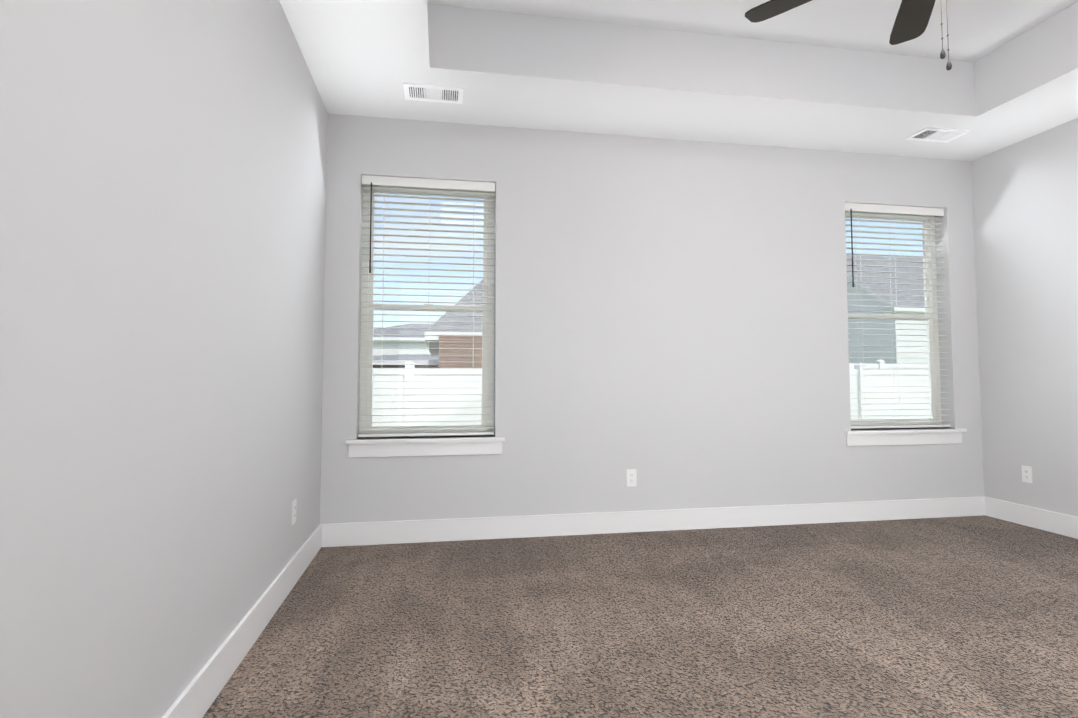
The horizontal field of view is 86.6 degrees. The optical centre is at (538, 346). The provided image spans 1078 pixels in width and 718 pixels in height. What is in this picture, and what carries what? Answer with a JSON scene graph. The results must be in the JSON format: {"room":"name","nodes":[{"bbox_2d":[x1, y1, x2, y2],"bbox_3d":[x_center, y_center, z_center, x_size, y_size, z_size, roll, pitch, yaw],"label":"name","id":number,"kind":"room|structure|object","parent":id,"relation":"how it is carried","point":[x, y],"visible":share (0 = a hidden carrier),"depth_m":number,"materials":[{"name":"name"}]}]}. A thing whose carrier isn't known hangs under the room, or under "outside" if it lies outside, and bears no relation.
{"room":"empty bedroom","nodes":[
{"label":"empty bedroom","id":0,"kind":"room"},
{"bbox_2d":[0,0,327,717],"bbox_3d":[-1.035,-0.508,1.246,0.170,3.250,5.140,1,-3,-10],"label":"wall","id":1,"kind":"structure","parent":0,"point":[163,172],"depth_m":1.45,"materials":[{"name":"grey paint"}]},
{"bbox_2d":[162,524,321,717],"bbox_3d":[-0.944,1.045,1.181,0.014,0.140,4.800,1,-3,-10],"label":"baseboard","id":2,"kind":"structure","parent":1,"relation":"attached to","point":[196,698],"depth_m":2.09,"materials":[{"name":"white wood"}]},
{"bbox_2d":[292,499,296,524],"bbox_3d":[-1.242,0.838,2.906,0.007,0.115,0.070,1,-3,-10],"label":"electrical outlet","id":3,"kind":"object","parent":1,"relation":"attached to","point":[294,503],"visible":1,"depth_m":2.90,"materials":[{"name":"white plastic"}]},
{"bbox_2d":[202,515,1077,717],"bbox_3d":[1.427,1.195,1.566,5.220,0.120,5.170,1,-3,-10],"label":"floor","id":4,"kind":"structure","parent":0,"point":[962,617],"depth_m":2.39,"materials":[{"name":"carpet"}]},
{"bbox_2d":[320,114,983,523],"bbox_3d":[1.003,-0.361,4.113,4.820,3.250,0.170,1,-3,-10],"label":"wall","id":5,"kind":"structure","parent":0,"point":[670,322],"depth_m":3.98,"materials":[{"name":"grey paint"}]},
{"bbox_2d":[345,435,504,457],"bbox_3d":[-0.726,0.645,3.715,0.997,0.112,0.157,1,-3,-10],"label":"sill","id":6,"kind":"structure","parent":5,"relation":"attached to","point":[414,446],"depth_m":3.66,"materials":[{"name":"white wood"}]},
{"bbox_2d":[358,175,494,436],"bbox_3d":[-0.735,-0.259,3.818,0.877,1.704,0.143,1,-3,-10],"label":"window blind","id":7,"kind":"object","parent":5,"relation":"in","point":[484,192],"depth_m":3.80,"materials":[{"name":"white plastic"}]},
{"bbox_2d":[369,182,371,272],"bbox_3d":[-1.090,-0.776,3.709,0.012,0.598,0.017,1,-3,-10],"label":"blind wand","id":8,"kind":"object","parent":7,"relation":"attached to","point":[370,227],"visible":1,"depth_m":3.71,"materials":[{"name":"grey plastic"}]},
{"bbox_2d":[380,197,384,434],"bbox_3d":[-1.015,-0.255,3.707,0.002,1.642,0.002,1,-3,-10],"label":"blind cord","id":9,"kind":"object","parent":7,"relation":"attached to","point":[384,197],"depth_m":3.73,"materials":[{"name":"white fabric"}]},
{"bbox_2d":[427,196,429,433],"bbox_3d":[-0.725,-0.253,3.757,0.002,1.642,0.002,1,-3,-10],"label":"blind cord","id":10,"kind":"object","parent":7,"relation":"attached to","point":[428,318],"depth_m":3.76,"materials":[{"name":"white fabric"}]},
{"bbox_2d":[472,221,473,431],"bbox_3d":[-0.435,-0.250,3.806,0.002,1.642,0.002,1,-3,-10],"label":"blind cord","id":11,"kind":"object","parent":7,"relation":"attached to","point":[473,221],"depth_m":3.82,"materials":[{"name":"white fabric"}]},
{"bbox_2d":[626,469,636,486],"bbox_3d":[0.630,0.892,3.894,0.070,0.115,0.007,1,-3,-10],"label":"electrical outlet","id":12,"kind":"object","parent":5,"relation":"attached to","point":[631,476],"visible":1,"depth_m":3.89,"materials":[{"name":"white plastic"}]},
{"bbox_2d":[321,496,984,546],"bbox_3d":[1.019,1.188,3.943,4.792,0.140,0.014,1,-3,-10],"label":"baseboard","id":13,"kind":"structure","parent":5,"relation":"attached to","point":[400,532],"depth_m":3.87,"materials":[{"name":"white wood"}]},
{"bbox_2d":[845,203,950,428],"bbox_3d":[2.709,-0.228,4.409,0.885,1.704,0.143,1,-3,-10],"label":"window blind","id":14,"kind":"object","parent":5,"relation":"in","point":[902,214],"depth_m":4.41,"materials":[{"name":"white plastic"}]},
{"bbox_2d":[850,209,853,286],"bbox_3d":[2.350,-0.745,4.300,0.012,0.598,0.017,1,-3,-10],"label":"blind wand","id":15,"kind":"object","parent":14,"relation":"attached to","point":[852,250],"visible":1,"depth_m":4.29,"materials":[{"name":"grey plastic"}]},
{"bbox_2d":[854,216,860,424],"bbox_3d":[2.418,-0.222,4.348,0.002,1.642,0.002,1,-3,-10],"label":"blind cord","id":16,"kind":"object","parent":14,"relation":"attached to","point":[854,216],"depth_m":4.34,"materials":[{"name":"white fabric"}]},
{"bbox_2d":[859,215,865,426],"bbox_3d":[2.427,-0.225,4.297,0.002,1.642,0.002,1,-3,-10],"label":"blind cord","id":17,"kind":"object","parent":14,"relation":"attached to","point":[859,215],"depth_m":4.29,"materials":[{"name":"white fabric"}]},
{"bbox_2d":[888,213,894,412],"bbox_3d":[2.711,-0.220,4.399,0.002,1.642,0.002,1,-3,-10],"label":"blind cord","id":18,"kind":"object","parent":14,"relation":"attached to","point":[888,213],"depth_m":4.39,"materials":[{"name":"white fabric"}]},
{"bbox_2d":[893,214,900,425],"bbox_3d":[2.720,-0.222,4.348,0.002,1.642,0.002,1,-3,-10],"label":"blind cord","id":19,"kind":"object","parent":14,"relation":"attached to","point":[897,325],"depth_m":4.34,"materials":[{"name":"white fabric"}]},
{"bbox_2d":[922,230,928,414],"bbox_3d":[3.004,-0.217,4.449,0.002,1.642,0.002,1,-3,-10],"label":"blind cord","id":20,"kind":"object","parent":14,"relation":"attached to","point":[922,230],"depth_m":4.45,"materials":[{"name":"white fabric"}]},
{"bbox_2d":[927,215,934,422],"bbox_3d":[3.012,-0.220,4.398,0.002,1.642,0.002,1,-3,-10],"label":"blind cord","id":21,"kind":"object","parent":14,"relation":"attached to","point":[927,215],"depth_m":4.39,"materials":[{"name":"white fabric"}]},
{"bbox_2d":[844,427,966,445],"bbox_3d":[2.719,0.676,4.306,1.005,0.112,0.157,1,-3,-10],"label":"sill","id":22,"kind":"structure","parent":5,"relation":"attached to","point":[872,437],"depth_m":4.25,"materials":[{"name":"white wood"}]},
{"bbox_2d":[279,0,1077,160],"bbox_3d":[1.424,-1.855,1.738,5.160,0.510,5.140,1,-3,-10],"label":"ceiling","id":23,"kind":"structure","parent":0,"point":[838,75],"depth_m":3.44,"materials":[{"name":"paint"}]},
{"bbox_2d":[403,83,463,103],"bbox_3d":[-0.627,-1.509,3.414,0.345,0.009,0.190,1,-3,-10],"label":"ceiling vent","id":24,"kind":"object","parent":23,"relation":"in","point":[431,93],"visible":1,"depth_m":3.40,"materials":[{"name":"white metal"}]},
{"bbox_2d":[745,0,951,69],"bbox_3d":[1.377,-1.454,1.910,1.276,1.053,1.231,1,-3,-10],"label":"fan","id":25,"kind":"object","parent":23,"relation":"hanging from","point":[912,19],"visible":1,"depth_m":2.35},
{"bbox_2d":[905,127,970,142],"bbox_3d":[2.783,-1.478,3.999,0.345,0.009,0.190,1,-3,-10],"label":"ceiling vent","id":26,"kind":"object","parent":23,"relation":"in","point":[933,134],"visible":1,"depth_m":3.99,"materials":[{"name":"white metal"}]},
{"bbox_2d":[971,118,1077,516],"bbox_3d":[3.883,-0.465,2.089,0.170,3.250,5.140,1,-3,-10],"label":"wall","id":27,"kind":"structure","parent":0,"point":[1025,205],"depth_m":4.03,"materials":[{"name":"grey paint"}]},
{"bbox_2d":[1022,465,1032,482],"bbox_3d":[3.446,0.900,4.042,0.007,0.115,0.070,1,-3,-10],"label":"electrical outlet","id":28,"kind":"object","parent":27,"relation":"attached to","point":[1027,477],"visible":1,"depth_m":4.04,"materials":[{"name":"white plastic"}]},
{"bbox_2d":[983,496,1077,538],"bbox_3d":[3.792,1.087,1.994,0.014,0.140,4.800,1,-3,-10],"label":"baseboard","id":29,"kind":"structure","parent":27,"relation":"attached to","point":[1052,521],"depth_m":3.98,"materials":[{"name":"white wood"}]},
{"label":"outside","id":30,"kind":"structure","parent":0,"visible":0},
{"bbox_3d":[-8.610,4.169,45.665,120.000,0.200,85.320,1,-3,-10],"label":"ground","id":31,"kind":"structure","parent":30,"visible":0},
{"bbox_2d":[373,340,430,355],"bbox_3d":[-8.018,1.877,45.540,14.600,4.365,10.000,1,-3,-10],"label":"house","id":32,"kind":"structure","parent":31,"relation":"on","point":[377,349],"depth_m":40.25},
{"bbox_2d":[373,324,431,340],"bbox_3d":[-8.018,-0.976,45.687,15.400,1.650,10.800,1,-3,-10],"label":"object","id":33,"kind":"structure","parent":32,"relation":"on","point":[398,337],"depth_m":41.44,"materials":[{"name":"white"}]},
{"bbox_2d":[373,365,438,367],"bbox_3d":[-5.385,2.009,28.714,9.000,2.370,6.000,1,-3,-10],"label":"house","id":34,"kind":"structure","parent":31,"relation":"on","point":[403,366],"depth_m":25.60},
{"bbox_2d":[373,354,438,364],"bbox_3d":[-5.385,0.675,28.783,9.600,0.600,6.600,1,-3,-10],"label":"roof","id":35,"kind":"object","parent":34,"relation":"on","point":[412,357],"depth_m":25.94,"materials":[{"name":"white"}]},
{"bbox_2d":[372,360,929,425],"bbox_3d":[-1.807,1.060,7.941,28.750,2.126,0.350,1,-3,-10],"label":"fence","id":36,"kind":"object","parent":31,"relation":"on","point":[868,379],"depth_m":8.17,"materials":[{"name":"white"}]},
{"bbox_2d":[847,278,928,363],"bbox_3d":[19.552,-0.556,28.563,12.000,7.478,9.000,1,-3,-10],"label":"house","id":37,"kind":"structure","parent":31,"relation":"on","point":[912,340],"depth_m":23.84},
{"bbox_2d":[846,255,924,311],"bbox_3d":[19.552,-2.797,28.679,12.400,3.310,9.400,1,-3,-10],"label":"roof","id":38,"kind":"object","parent":37,"relation":"on","point":[887,286],"depth_m":25.58,"materials":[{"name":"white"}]},
{"bbox_2d":[849,359,928,368],"bbox_3d":[9.120,1.353,13.463,7.350,2.111,0.150,1,-3,-10],"label":"fence","id":39,"kind":"object","parent":31,"relation":"on","point":[880,366],"depth_m":13.33,"materials":[{"name":"white"}]},
{"bbox_3d":[1.243,1.398,20.640,9.541,2.760,11.000,1,-3,-10],"label":"house","id":40,"kind":"object","parent":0,"visible":0},
{"bbox_2d":[425,281,482,355],"bbox_3d":[1.243,-2.602,20.846,10.241,5.550,11.700,1,-3,-10],"label":"roof","id":41,"kind":"object","parent":40,"relation":"on","point":[453,325],"depth_m":14.54,"materials":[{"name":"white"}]},
{"bbox_2d":[439,336,481,367],"bbox_3d":[1.937,1.117,15.008,9.000,2.740,0.450,1,-3,-10],"label":"brick wall","id":42,"kind":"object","parent":40,"relation":"attached to","point":[469,361],"depth_m":14.16,"materials":[{"name":"brown brick"}]}
]}

